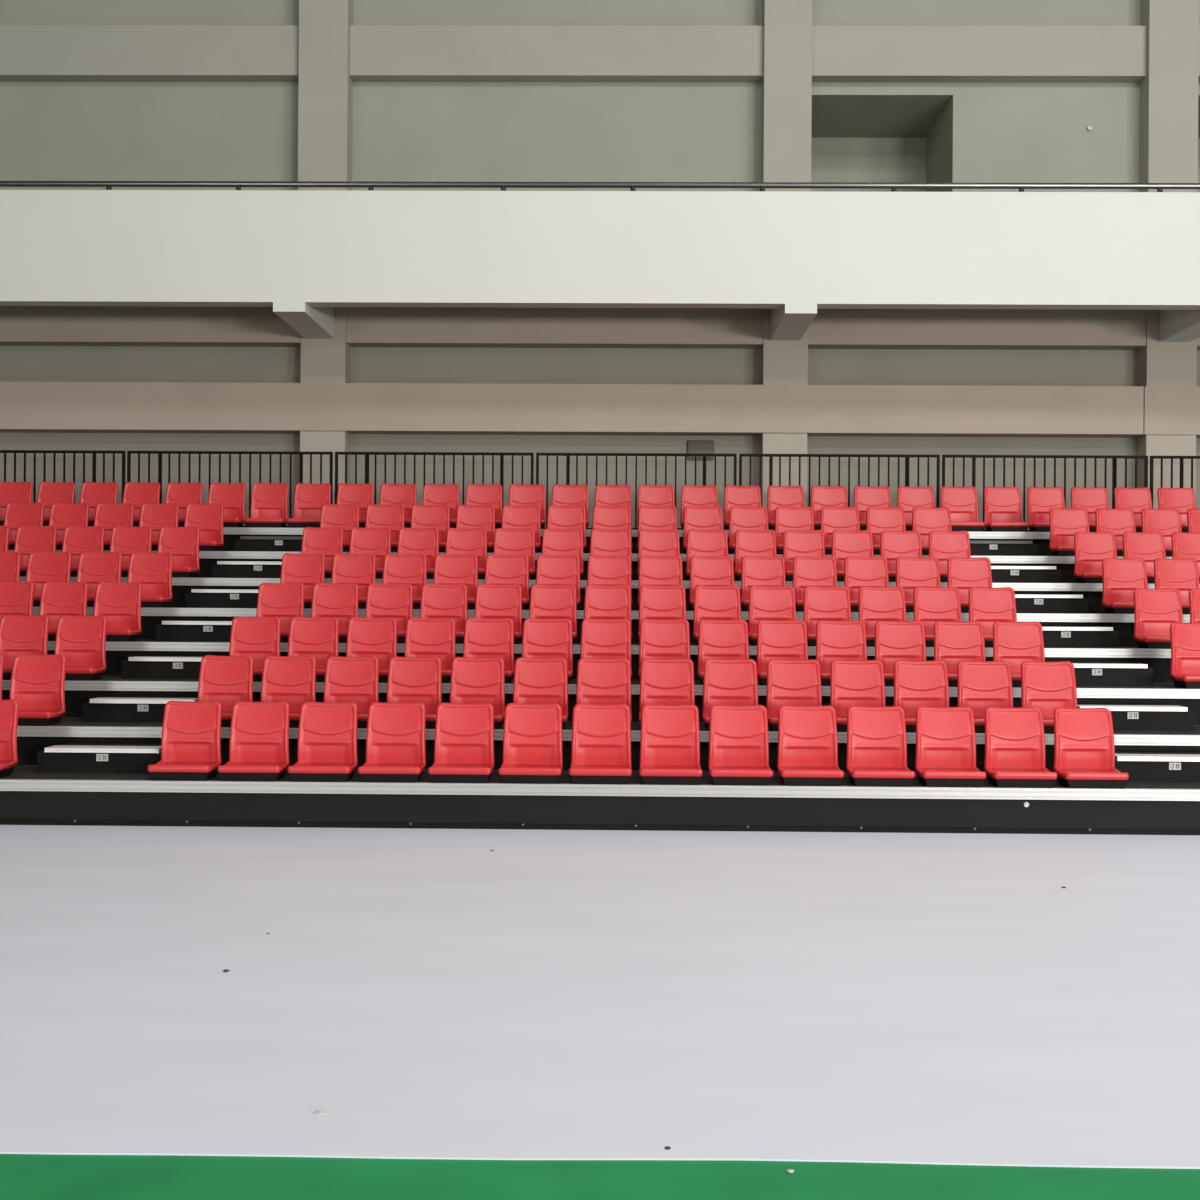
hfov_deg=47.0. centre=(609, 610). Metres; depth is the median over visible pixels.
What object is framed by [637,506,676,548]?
seat
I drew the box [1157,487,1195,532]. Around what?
seat
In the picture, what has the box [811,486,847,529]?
seat
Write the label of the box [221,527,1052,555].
tier
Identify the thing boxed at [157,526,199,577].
seat
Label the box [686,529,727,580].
seat
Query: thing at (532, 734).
seat
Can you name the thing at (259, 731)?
seat
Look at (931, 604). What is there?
seat
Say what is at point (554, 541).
seat
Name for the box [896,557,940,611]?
seat
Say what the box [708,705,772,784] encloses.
seat
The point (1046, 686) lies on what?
seat
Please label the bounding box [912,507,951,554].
seat
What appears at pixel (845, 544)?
seat
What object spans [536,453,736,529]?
railing
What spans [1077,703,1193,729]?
step
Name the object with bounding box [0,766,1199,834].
tier
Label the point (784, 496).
seat
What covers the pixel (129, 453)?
railing
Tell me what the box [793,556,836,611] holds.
seat
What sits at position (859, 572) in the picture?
seat
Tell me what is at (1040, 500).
seat
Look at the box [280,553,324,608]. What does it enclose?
seat
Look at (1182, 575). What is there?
seat
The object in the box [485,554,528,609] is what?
seat
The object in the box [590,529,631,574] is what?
seat
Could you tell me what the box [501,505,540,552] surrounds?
seat
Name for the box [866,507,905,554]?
seat
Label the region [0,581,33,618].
seat
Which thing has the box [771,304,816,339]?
beam
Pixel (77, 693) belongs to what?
tier
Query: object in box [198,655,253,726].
seat
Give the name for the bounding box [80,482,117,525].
seat
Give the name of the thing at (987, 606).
seat
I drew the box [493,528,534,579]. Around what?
seat
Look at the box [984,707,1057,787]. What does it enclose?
seat
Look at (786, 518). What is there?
seat
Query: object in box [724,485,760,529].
seat
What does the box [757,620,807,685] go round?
seat
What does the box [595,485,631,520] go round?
seat
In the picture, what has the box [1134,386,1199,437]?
beam
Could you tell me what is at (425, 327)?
beam
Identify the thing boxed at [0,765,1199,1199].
floor
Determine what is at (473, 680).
seat
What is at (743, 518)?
seat
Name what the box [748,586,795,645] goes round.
seat
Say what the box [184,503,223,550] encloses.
seat
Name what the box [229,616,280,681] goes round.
seat
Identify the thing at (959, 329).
beam
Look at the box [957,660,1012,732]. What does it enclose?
seat
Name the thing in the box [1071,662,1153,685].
step
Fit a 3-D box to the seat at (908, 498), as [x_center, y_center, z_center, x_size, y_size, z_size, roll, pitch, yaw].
[3.537,-1.174,15.852,0.448,0.545,0.389,0,0,1]
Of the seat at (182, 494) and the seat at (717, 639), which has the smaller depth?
the seat at (717, 639)
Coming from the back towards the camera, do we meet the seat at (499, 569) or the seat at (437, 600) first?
the seat at (499, 569)
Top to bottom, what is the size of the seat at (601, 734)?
0.545 m
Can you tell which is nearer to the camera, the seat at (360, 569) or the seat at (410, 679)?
the seat at (410, 679)
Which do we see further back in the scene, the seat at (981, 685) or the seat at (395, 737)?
the seat at (981, 685)
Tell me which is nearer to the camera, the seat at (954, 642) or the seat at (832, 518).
the seat at (954, 642)
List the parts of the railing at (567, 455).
post, support leg, rail, rail, support leg, post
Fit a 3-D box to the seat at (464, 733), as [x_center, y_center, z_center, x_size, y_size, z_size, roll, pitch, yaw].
[-1.063,0.948,9.968,0.448,0.545,0.389,0,0,1]
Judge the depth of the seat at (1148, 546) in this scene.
14.23 m
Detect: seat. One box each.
[0,481,32,525]
[0,525,9,551]
[0,551,20,581]
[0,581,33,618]
[0,615,48,679]
[0,654,3,699]
[0,699,18,777]
[4,502,43,549]
[10,654,65,725]
[14,525,56,576]
[26,552,71,606]
[37,482,74,525]
[39,581,87,640]
[49,502,88,549]
[54,615,106,680]
[62,526,104,576]
[77,552,121,606]
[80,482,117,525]
[93,582,141,641]
[94,503,133,549]
[110,526,151,576]
[122,482,159,526]
[127,552,172,607]
[139,503,178,550]
[147,701,221,780]
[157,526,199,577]
[165,482,202,526]
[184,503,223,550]
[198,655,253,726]
[208,483,245,526]
[217,701,289,780]
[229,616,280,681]
[243,483,287,527]
[256,583,303,642]
[261,656,315,727]
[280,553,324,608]
[287,483,330,527]
[287,702,357,781]
[288,617,338,681]
[301,527,342,578]
[311,583,358,642]
[320,504,358,551]
[324,656,378,727]
[331,553,375,608]
[337,483,373,527]
[346,617,396,682]
[349,527,390,578]
[358,702,425,782]
[365,504,404,551]
[365,583,412,643]
[379,483,416,527]
[382,554,426,608]
[387,656,441,728]
[397,528,438,578]
[404,617,454,682]
[411,504,449,551]
[420,584,466,643]
[422,484,458,527]
[428,703,493,782]
[433,554,477,609]
[445,528,486,578]
[450,657,504,728]
[456,505,494,552]
[463,618,513,683]
[465,484,501,528]
[475,584,521,643]
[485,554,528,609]
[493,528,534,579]
[498,703,562,783]
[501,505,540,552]
[508,484,545,528]
[513,657,567,729]
[522,618,572,683]
[529,584,576,644]
[536,555,579,609]
[542,528,583,579]
[547,505,585,552]
[551,484,588,528]
[569,704,631,783]
[576,658,631,721]
[580,619,631,676]
[584,585,631,637]
[587,555,631,604]
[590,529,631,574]
[592,505,631,548]
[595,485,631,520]
[637,485,674,525]
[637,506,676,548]
[637,529,679,574]
[638,555,682,604]
[638,585,685,638]
[638,619,689,677]
[639,658,694,723]
[639,704,702,784]
[680,485,717,529]
[683,506,722,553]
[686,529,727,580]
[689,555,733,610]
[693,585,740,644]
[697,619,748,684]
[702,659,757,730]
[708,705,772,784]
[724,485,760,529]
[729,506,768,553]
[734,529,776,580]
[741,556,785,610]
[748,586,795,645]
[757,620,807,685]
[766,659,821,731]
[767,485,804,529]
[775,506,813,553]
[777,705,843,785]
[783,530,824,580]
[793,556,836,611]
[803,586,850,645]
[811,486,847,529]
[816,620,866,685]
[821,507,859,554]
[830,660,884,731]
[832,530,873,581]
[844,556,888,611]
[846,706,914,786]
[854,486,890,530]
[858,586,905,646]
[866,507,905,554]
[875,620,925,686]
[880,530,921,581]
[893,660,948,732]
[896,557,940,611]
[897,486,934,530]
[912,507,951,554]
[913,587,961,646]
[915,706,985,786]
[929,531,970,581]
[934,621,984,686]
[940,486,984,531]
[947,557,991,612]
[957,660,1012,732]
[968,587,1016,647]
[984,487,1028,531]
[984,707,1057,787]
[993,621,1044,686]
[1021,661,1076,733]
[1027,487,1064,531]
[1049,508,1089,555]
[1053,707,1128,787]
[1071,487,1108,531]
[1074,531,1116,582]
[1095,508,1135,555]
[1102,558,1147,613]
[1114,487,1152,531]
[1123,532,1165,583]
[1134,588,1182,648]
[1141,508,1181,556]
[1154,558,1199,613]
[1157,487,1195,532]
[1170,622,1199,688]
[1171,532,1199,581]
[1187,509,1199,532]
[1189,588,1199,622]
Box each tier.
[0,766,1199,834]
[2,676,1199,725]
[8,550,1171,582]
[17,717,1199,771]
[20,577,1154,613]
[32,607,1189,645]
[47,640,1173,682]
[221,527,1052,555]
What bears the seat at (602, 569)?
on the tier at (1123, 623)
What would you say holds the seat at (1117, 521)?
on the tier at (1066, 564)
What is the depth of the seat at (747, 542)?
14.29 m
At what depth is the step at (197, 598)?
13.65 m
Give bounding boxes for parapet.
[0,190,1199,309]
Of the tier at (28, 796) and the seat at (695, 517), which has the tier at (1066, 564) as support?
the seat at (695, 517)
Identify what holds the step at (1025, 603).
on the tier at (1123, 623)
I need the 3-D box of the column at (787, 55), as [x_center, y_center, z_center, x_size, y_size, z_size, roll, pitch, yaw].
[2.255,-6.806,17.606,0.600,5.639,0.323,0,0,1]
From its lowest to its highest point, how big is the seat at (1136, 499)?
0.545 m
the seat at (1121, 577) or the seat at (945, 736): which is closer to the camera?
the seat at (945, 736)
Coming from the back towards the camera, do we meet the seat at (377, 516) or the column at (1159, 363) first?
the column at (1159, 363)
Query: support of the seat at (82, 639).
on the tier at (77, 693)
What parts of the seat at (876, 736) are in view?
backrest, seat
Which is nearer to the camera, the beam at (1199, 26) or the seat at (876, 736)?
the seat at (876, 736)
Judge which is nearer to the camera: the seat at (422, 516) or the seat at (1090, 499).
the seat at (422, 516)
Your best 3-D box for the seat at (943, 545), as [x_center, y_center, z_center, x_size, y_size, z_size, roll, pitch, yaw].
[3.508,-0.560,14.152,0.448,0.545,0.389,0,0,1]
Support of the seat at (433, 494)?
on the tier at (230, 534)
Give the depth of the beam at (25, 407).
17.46 m
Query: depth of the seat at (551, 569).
13.47 m
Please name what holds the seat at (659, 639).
on the tier at (77, 693)
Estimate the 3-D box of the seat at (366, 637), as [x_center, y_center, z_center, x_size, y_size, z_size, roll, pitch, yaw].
[-2.034,0.327,11.682,0.448,0.545,0.389,0,0,1]
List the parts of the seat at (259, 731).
seat, backrest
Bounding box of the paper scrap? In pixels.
[312,1109,326,1114]
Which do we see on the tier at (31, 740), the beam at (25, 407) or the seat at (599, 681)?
the seat at (599, 681)
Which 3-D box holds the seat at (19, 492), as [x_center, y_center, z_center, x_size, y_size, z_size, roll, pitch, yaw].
[-6.962,-1.242,16.004,0.448,0.545,0.389,0,0,1]
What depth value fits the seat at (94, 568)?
13.54 m
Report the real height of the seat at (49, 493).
0.545 m
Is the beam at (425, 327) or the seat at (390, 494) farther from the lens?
the beam at (425, 327)
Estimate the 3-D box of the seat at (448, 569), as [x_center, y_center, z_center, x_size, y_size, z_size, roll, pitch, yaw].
[-1.506,-0.285,13.375,0.448,0.545,0.389,0,0,1]
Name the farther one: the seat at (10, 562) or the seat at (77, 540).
the seat at (77, 540)
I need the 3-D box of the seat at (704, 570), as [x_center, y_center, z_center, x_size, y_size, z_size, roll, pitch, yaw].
[0.994,-0.269,13.338,0.448,0.545,0.389,0,0,1]
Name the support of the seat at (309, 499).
on the tier at (230, 534)
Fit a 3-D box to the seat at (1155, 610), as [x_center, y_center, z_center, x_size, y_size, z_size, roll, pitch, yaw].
[4.979,0.065,12.431,0.448,0.545,0.389,0,0,1]
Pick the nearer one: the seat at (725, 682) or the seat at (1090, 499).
the seat at (725, 682)
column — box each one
[298,0,352,189]
[300,307,350,503]
[760,308,807,526]
[761,0,811,190]
[1137,310,1196,683]
[1139,0,1198,191]
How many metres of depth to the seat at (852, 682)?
10.88 m
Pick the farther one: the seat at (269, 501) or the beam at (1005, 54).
the beam at (1005, 54)
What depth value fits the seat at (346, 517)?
15.21 m
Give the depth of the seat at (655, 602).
12.61 m
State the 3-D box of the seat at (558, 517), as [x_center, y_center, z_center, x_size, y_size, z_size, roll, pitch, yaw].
[-0.477,-0.893,15.060,0.448,0.545,0.389,0,0,1]
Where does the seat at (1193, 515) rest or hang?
on the tier at (1066, 564)
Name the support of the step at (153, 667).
on the tier at (77, 693)
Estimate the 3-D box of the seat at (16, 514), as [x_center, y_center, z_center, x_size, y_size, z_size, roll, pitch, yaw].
[-6.476,-0.932,15.147,0.448,0.545,0.389,0,0,1]
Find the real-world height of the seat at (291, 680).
0.545 m
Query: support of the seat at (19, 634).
on the tier at (77, 693)
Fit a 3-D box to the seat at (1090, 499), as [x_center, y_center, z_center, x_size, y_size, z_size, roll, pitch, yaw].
[5.536,-1.161,15.823,0.448,0.545,0.389,0,0,1]
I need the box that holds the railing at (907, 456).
[739,454,939,507]
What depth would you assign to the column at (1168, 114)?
17.37 m
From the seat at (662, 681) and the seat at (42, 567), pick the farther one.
the seat at (42, 567)
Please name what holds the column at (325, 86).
on the balcony slab
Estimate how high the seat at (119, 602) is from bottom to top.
0.545 m
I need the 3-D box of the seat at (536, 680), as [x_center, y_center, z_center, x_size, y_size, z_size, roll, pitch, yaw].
[-0.549,0.644,10.810,0.448,0.545,0.389,0,0,1]
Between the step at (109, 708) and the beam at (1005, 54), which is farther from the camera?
the beam at (1005, 54)
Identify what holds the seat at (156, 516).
on the tier at (1066, 564)
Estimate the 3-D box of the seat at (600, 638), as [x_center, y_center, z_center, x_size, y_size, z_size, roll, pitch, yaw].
[-0.035,0.340,11.653,0.448,0.545,0.389,0,0,1]
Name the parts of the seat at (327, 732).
seat, backrest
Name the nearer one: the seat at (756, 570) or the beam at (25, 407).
the seat at (756, 570)
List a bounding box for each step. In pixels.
[37,742,160,772]
[83,696,197,721]
[122,656,203,678]
[156,621,231,640]
[186,589,258,607]
[212,561,281,577]
[235,536,301,551]
[970,540,1037,555]
[991,566,1060,582]
[1015,594,1087,613]
[1042,627,1118,646]
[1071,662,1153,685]
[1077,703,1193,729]
[1115,750,1199,781]
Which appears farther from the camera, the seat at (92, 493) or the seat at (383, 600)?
the seat at (92, 493)
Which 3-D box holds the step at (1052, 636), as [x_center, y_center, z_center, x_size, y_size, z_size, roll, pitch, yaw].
[4.191,0.239,12.897,0.970,0.184,0.473,0,0,1]
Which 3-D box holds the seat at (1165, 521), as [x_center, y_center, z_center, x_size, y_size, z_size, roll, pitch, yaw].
[6.022,-0.851,14.966,0.448,0.545,0.389,0,0,1]
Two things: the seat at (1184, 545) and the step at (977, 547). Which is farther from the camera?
the step at (977, 547)
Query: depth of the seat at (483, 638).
11.78 m
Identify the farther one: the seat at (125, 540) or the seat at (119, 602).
the seat at (125, 540)
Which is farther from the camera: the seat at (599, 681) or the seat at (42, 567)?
the seat at (42, 567)
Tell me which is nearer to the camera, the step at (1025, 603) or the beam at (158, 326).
the step at (1025, 603)
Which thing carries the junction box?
attached to the wall
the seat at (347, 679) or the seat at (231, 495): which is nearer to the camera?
the seat at (347, 679)
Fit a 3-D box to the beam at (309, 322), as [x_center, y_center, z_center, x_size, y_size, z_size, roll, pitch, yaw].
[-3.692,-3.669,16.736,0.371,0.430,1.587,0,0,1]
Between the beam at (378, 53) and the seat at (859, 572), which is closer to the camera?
the seat at (859, 572)
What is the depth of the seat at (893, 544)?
14.27 m
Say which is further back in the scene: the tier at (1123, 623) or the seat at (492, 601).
the tier at (1123, 623)
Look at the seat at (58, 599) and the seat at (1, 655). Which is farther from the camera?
the seat at (58, 599)
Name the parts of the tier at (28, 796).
panel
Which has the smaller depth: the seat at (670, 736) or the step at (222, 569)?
the seat at (670, 736)
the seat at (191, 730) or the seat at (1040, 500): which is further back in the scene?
the seat at (1040, 500)
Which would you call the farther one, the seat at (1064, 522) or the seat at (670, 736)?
the seat at (1064, 522)
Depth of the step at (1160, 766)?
10.13 m
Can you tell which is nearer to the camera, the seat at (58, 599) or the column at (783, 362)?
the seat at (58, 599)
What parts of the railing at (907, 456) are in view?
post, support leg, rail, support leg, post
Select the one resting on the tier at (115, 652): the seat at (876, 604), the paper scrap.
the seat at (876, 604)
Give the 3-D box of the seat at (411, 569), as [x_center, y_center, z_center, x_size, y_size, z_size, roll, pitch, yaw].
[-2.006,-0.288,13.382,0.448,0.545,0.389,0,0,1]
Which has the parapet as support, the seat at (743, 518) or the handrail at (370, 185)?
the handrail at (370, 185)
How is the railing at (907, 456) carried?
on the tier at (230, 534)
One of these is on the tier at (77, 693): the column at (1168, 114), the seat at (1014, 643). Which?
the seat at (1014, 643)
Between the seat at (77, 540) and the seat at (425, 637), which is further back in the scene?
the seat at (77, 540)
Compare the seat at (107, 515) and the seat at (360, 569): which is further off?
the seat at (107, 515)
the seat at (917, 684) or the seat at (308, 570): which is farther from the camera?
the seat at (308, 570)
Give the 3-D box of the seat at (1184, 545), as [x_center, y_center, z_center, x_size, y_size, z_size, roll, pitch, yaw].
[6.008,-0.543,14.116,0.448,0.545,0.389,0,0,1]
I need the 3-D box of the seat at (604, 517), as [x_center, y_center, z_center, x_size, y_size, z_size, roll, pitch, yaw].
[0.023,-0.890,15.053,0.448,0.545,0.389,0,0,1]
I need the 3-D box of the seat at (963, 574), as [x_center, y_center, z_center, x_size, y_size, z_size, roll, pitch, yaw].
[3.494,-0.252,13.302,0.448,0.545,0.389,0,0,1]
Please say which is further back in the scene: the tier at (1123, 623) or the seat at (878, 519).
the seat at (878, 519)
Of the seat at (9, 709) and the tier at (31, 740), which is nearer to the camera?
the seat at (9, 709)
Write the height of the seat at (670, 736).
0.545 m
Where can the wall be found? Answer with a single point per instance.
(898, 132)
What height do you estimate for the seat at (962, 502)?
0.545 m
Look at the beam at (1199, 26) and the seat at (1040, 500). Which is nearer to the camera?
the seat at (1040, 500)
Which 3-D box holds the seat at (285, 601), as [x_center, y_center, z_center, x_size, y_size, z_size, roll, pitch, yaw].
[-3.020,0.013,12.547,0.448,0.545,0.389,0,0,1]
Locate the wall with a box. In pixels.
[0,0,1199,721]
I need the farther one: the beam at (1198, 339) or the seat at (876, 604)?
the beam at (1198, 339)
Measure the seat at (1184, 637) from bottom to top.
0.545 m
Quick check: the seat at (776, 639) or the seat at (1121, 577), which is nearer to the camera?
the seat at (776, 639)
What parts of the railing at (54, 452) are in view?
rail, support leg, post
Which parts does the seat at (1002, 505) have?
backrest, seat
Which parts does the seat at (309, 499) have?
seat, backrest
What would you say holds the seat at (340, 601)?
on the tier at (115, 652)
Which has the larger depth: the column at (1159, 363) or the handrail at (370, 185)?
the column at (1159, 363)
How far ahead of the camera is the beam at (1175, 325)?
16.92 m
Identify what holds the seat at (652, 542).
on the tier at (1093, 592)
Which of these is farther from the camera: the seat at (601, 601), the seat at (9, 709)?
the seat at (601, 601)
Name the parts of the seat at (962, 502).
backrest, seat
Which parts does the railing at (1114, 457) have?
post, support leg, rail, support leg, post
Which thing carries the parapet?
attached to the balcony slab
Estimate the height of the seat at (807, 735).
0.545 m
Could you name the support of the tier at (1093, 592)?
on the floor
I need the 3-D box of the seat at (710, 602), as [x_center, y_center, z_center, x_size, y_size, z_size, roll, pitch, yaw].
[0.980,0.039,12.489,0.448,0.545,0.389,0,0,1]
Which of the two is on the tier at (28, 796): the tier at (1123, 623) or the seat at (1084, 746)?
the seat at (1084, 746)
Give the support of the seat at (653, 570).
on the tier at (1123, 623)
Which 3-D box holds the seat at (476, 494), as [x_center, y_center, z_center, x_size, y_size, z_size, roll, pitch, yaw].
[-1.463,-1.207,15.925,0.448,0.545,0.389,0,0,1]
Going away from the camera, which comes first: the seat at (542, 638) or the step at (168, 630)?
the seat at (542, 638)
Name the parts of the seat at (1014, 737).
backrest, seat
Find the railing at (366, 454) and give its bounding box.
[335,452,533,508]
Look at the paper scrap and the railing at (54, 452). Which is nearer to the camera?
the paper scrap
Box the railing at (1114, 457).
[942,455,1147,531]
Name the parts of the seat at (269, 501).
seat, backrest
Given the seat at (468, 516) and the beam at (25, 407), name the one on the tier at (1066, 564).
the seat at (468, 516)
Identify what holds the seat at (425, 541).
on the tier at (1093, 592)
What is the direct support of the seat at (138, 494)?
on the tier at (230, 534)
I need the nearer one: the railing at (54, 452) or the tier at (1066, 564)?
the tier at (1066, 564)
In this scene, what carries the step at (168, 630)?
on the tier at (115, 652)
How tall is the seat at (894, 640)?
0.545 m
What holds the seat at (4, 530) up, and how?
on the tier at (1093, 592)
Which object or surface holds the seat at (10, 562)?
on the tier at (1123, 623)
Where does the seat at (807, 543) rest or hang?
on the tier at (1093, 592)
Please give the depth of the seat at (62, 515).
15.25 m
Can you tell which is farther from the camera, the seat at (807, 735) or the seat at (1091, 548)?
the seat at (1091, 548)
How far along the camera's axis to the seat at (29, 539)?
14.40 m
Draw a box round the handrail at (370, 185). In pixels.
[0,181,1199,191]
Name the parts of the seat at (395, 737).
seat, backrest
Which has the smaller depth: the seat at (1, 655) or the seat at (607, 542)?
the seat at (1, 655)
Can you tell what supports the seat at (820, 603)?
on the tier at (115, 652)
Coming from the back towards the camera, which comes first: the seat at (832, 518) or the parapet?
the parapet
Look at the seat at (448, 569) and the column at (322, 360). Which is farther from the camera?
the column at (322, 360)
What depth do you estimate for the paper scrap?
4.25 m
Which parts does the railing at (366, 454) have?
post, support leg, rail, support leg, post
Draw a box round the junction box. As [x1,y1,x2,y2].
[687,440,713,458]
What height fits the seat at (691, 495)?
0.545 m
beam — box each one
[0,25,298,81]
[0,306,300,346]
[0,382,1143,437]
[273,302,334,338]
[346,307,762,348]
[349,25,763,81]
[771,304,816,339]
[808,309,1145,349]
[812,26,1145,82]
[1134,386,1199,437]
[1160,310,1199,341]
[1197,337,1199,349]
[1199,26,1199,82]
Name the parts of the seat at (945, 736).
backrest, seat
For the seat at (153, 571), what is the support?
on the tier at (1123, 623)
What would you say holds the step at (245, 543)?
on the tier at (1066, 564)
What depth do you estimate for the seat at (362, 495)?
16.06 m
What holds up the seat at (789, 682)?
on the tier at (31, 740)
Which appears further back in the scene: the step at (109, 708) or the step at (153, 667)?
the step at (153, 667)
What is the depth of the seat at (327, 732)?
10.09 m
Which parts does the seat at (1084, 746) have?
backrest, seat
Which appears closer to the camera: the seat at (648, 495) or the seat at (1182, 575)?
the seat at (1182, 575)
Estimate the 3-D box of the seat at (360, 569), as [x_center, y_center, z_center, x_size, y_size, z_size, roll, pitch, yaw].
[-2.506,-0.291,13.389,0.448,0.545,0.389,0,0,1]
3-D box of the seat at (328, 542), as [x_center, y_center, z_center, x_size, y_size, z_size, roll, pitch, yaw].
[-2.991,-0.602,14.246,0.448,0.545,0.389,0,0,1]
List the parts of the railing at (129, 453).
post, support leg, rail, support leg, post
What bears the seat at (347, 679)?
on the tier at (31, 740)
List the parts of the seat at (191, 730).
seat, backrest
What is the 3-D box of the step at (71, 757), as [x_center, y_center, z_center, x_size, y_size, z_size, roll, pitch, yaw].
[-3.761,1.110,10.462,0.970,0.184,0.473,0,0,1]
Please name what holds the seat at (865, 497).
on the tier at (230, 534)
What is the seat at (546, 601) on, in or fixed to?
on the tier at (115, 652)
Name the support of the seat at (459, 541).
on the tier at (1093, 592)
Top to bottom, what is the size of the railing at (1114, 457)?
0.967 m
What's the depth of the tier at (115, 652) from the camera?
12.33 m
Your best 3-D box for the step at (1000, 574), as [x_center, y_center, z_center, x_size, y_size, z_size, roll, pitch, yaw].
[4.220,-0.375,14.597,0.970,0.184,0.473,0,0,1]
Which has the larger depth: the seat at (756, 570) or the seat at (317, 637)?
the seat at (756, 570)
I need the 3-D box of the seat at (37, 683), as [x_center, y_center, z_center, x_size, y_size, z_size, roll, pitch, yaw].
[-4.548,0.618,10.868,0.448,0.545,0.389,0,0,1]
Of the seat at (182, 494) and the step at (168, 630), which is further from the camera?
the seat at (182, 494)
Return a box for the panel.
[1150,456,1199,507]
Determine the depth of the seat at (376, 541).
14.35 m
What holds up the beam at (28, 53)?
attached to the wall
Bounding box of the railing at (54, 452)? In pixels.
[0,450,125,502]
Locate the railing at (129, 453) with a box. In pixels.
[127,451,332,527]
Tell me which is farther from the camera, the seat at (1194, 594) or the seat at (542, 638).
the seat at (1194, 594)
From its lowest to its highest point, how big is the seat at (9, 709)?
0.545 m
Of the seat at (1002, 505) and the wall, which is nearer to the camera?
the seat at (1002, 505)
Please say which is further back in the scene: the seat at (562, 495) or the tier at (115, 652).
the seat at (562, 495)
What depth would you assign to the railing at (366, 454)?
16.60 m
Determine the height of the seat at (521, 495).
0.545 m
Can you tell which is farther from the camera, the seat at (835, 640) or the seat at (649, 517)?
the seat at (649, 517)

